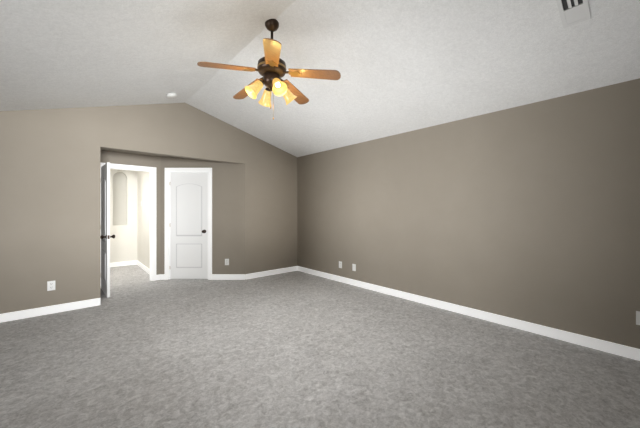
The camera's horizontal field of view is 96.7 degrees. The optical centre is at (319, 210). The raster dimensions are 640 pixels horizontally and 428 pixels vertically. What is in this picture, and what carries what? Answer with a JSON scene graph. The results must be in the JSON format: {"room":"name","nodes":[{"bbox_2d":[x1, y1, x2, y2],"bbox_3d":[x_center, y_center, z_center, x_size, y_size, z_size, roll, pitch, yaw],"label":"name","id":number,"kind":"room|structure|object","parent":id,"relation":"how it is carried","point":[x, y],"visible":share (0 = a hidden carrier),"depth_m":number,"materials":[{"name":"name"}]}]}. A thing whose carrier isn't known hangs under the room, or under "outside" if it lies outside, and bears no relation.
{"room":"empty bedroom","nodes":[
{"label":"empty bedroom","id":0,"kind":"room"},
{"bbox_2d":[110,169,149,268],"bbox_3d":[-4.474,0.080,5.540,2.080,2.440,2.051,0,0,-41],"label":"wall","id":1,"kind":"structure","parent":0,"point":[129,220],"depth_m":6.63,"materials":[{"name":"white paint"}]},
{"bbox_2d":[0,0,294,156],"bbox_3d":[-1.253,-1.425,2.623,3.560,0.850,6.590,0,0,-41],"label":"ceiling","id":2,"kind":"structure","parent":0,"point":[54,54],"depth_m":2.52,"materials":[{"name":"white paint"}]},
{"bbox_2d":[166,93,176,97],"bbox_3d":[-2.122,-1.639,4.064,0.133,0.067,0.132,0,0,-41],"label":"smoke detector","id":3,"kind":"object","parent":2,"relation":"attached to","point":[169,95],"visible":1,"depth_m":4.03,"materials":[{"name":"white plastic"}]},
{"bbox_2d":[197,19,340,119],"bbox_3d":[-0.484,-1.296,2.671,1.225,0.909,1.197,0,0,-41],"label":"fan","id":4,"kind":"object","parent":2,"relation":"hanging from","point":[271,67],"visible":1,"depth_m":2.57,"materials":[{"name":"brown wood"}]},
{"bbox_2d":[0,103,296,313],"bbox_3d":[-2.236,-0.235,4.671,4.800,3.070,0.120,0,0,-41],"label":"wall","id":5,"kind":"structure","parent":0,"point":[50,158],"depth_m":3.78,"materials":[{"name":"beige paint"}]},
{"bbox_2d":[47,281,54,290],"bbox_3d":[-3.377,0.950,3.575,0.074,0.118,0.009,0,0,-41],"label":"outlet","id":6,"kind":"object","parent":5,"relation":"attached to","point":[50,284],"visible":1,"depth_m":3.57,"materials":[{"name":"white plastic"}]},
{"bbox_2d":[100,150,244,274],"bbox_3d":[-2.612,0.080,5.042,2.350,2.440,1.173,0,0,-41],"label":"wall","id":7,"kind":"structure","parent":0,"point":[228,179],"depth_m":5.33,"materials":[{"name":"beige paint"}]},
{"bbox_2d":[100,162,114,297],"bbox_3d":[-3.373,0.292,4.482,0.181,2.000,0.724,0,0,-41],"label":"entry door","id":8,"kind":"structure","parent":7,"relation":"in","point":[105,236],"depth_m":4.30,"materials":[{"name":"white wood"}]},
{"bbox_2d":[100,163,211,287],"bbox_3d":[-2.960,0.254,5.203,1.844,2.092,0.455,0,0,-21],"label":"door frame","id":9,"kind":"structure","parent":7,"relation":"attached to","point":[152,170],"depth_m":5.31,"materials":[{"name":"white wood"}]},
{"bbox_2d":[170,173,207,278],"bbox_3d":[-2.460,0.292,5.397,0.721,2.000,0.180,0,0,5],"label":"closet door","id":10,"kind":"structure","parent":7,"relation":"in","point":[188,191],"depth_m":5.35,"materials":[{"name":"white wood"}]},
{"bbox_2d":[0,264,639,427],"bbox_3d":[-1.501,1.350,3.839,5.160,0.100,9.100,0,0,-41],"label":"floor","id":11,"kind":"structure","parent":0,"point":[294,349],"depth_m":2.40,"materials":[{"name":"grey carpet"}]},
{"bbox_2d":[185,0,639,156],"bbox_3d":[0.458,-1.479,3.436,2.400,0.742,5.540,0,0,-41],"label":"ceiling slope","id":12,"kind":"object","parent":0,"point":[403,66],"visible":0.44,"depth_m":2.74,"materials":[{"name":"white paint"}]},
{"bbox_2d":[556,0,590,28],"bbox_3d":[1.775,-1.415,1.991,0.302,0.092,0.150,0,0,-41],"label":"vent register","id":13,"kind":"object","parent":12,"relation":"attached to","point":[572,12],"visible":1,"depth_m":2.01,"materials":[{"name":"white metal"}]},
{"bbox_2d":[297,78,639,348],"bbox_3d":[1.352,0.055,4.147,0.120,2.490,5.420,0,0,-41],"label":"wall","id":14,"kind":"structure","parent":0,"point":[530,213],"depth_m":3.24,"materials":[{"name":"beige paint"}]},
{"bbox_2d":[0,260,639,360],"bbox_3d":[-1.468,1.250,3.802,4.560,0.100,8.400,0,0,-41],"label":"baseboard","id":15,"kind":"structure","parent":14,"relation":"attached to","point":[610,347],"depth_m":3.55,"materials":[{"name":"white wood"}]},
{"bbox_2d":[636,311,639,324],"bbox_3d":[2.771,0.935,2.445,0.009,0.118,0.074,0,0,-41],"label":"outlet","id":16,"kind":"object","parent":14,"relation":"attached to","point":[637,312],"visible":1,"depth_m":2.46,"materials":[{"name":"white plastic"}]}
]}

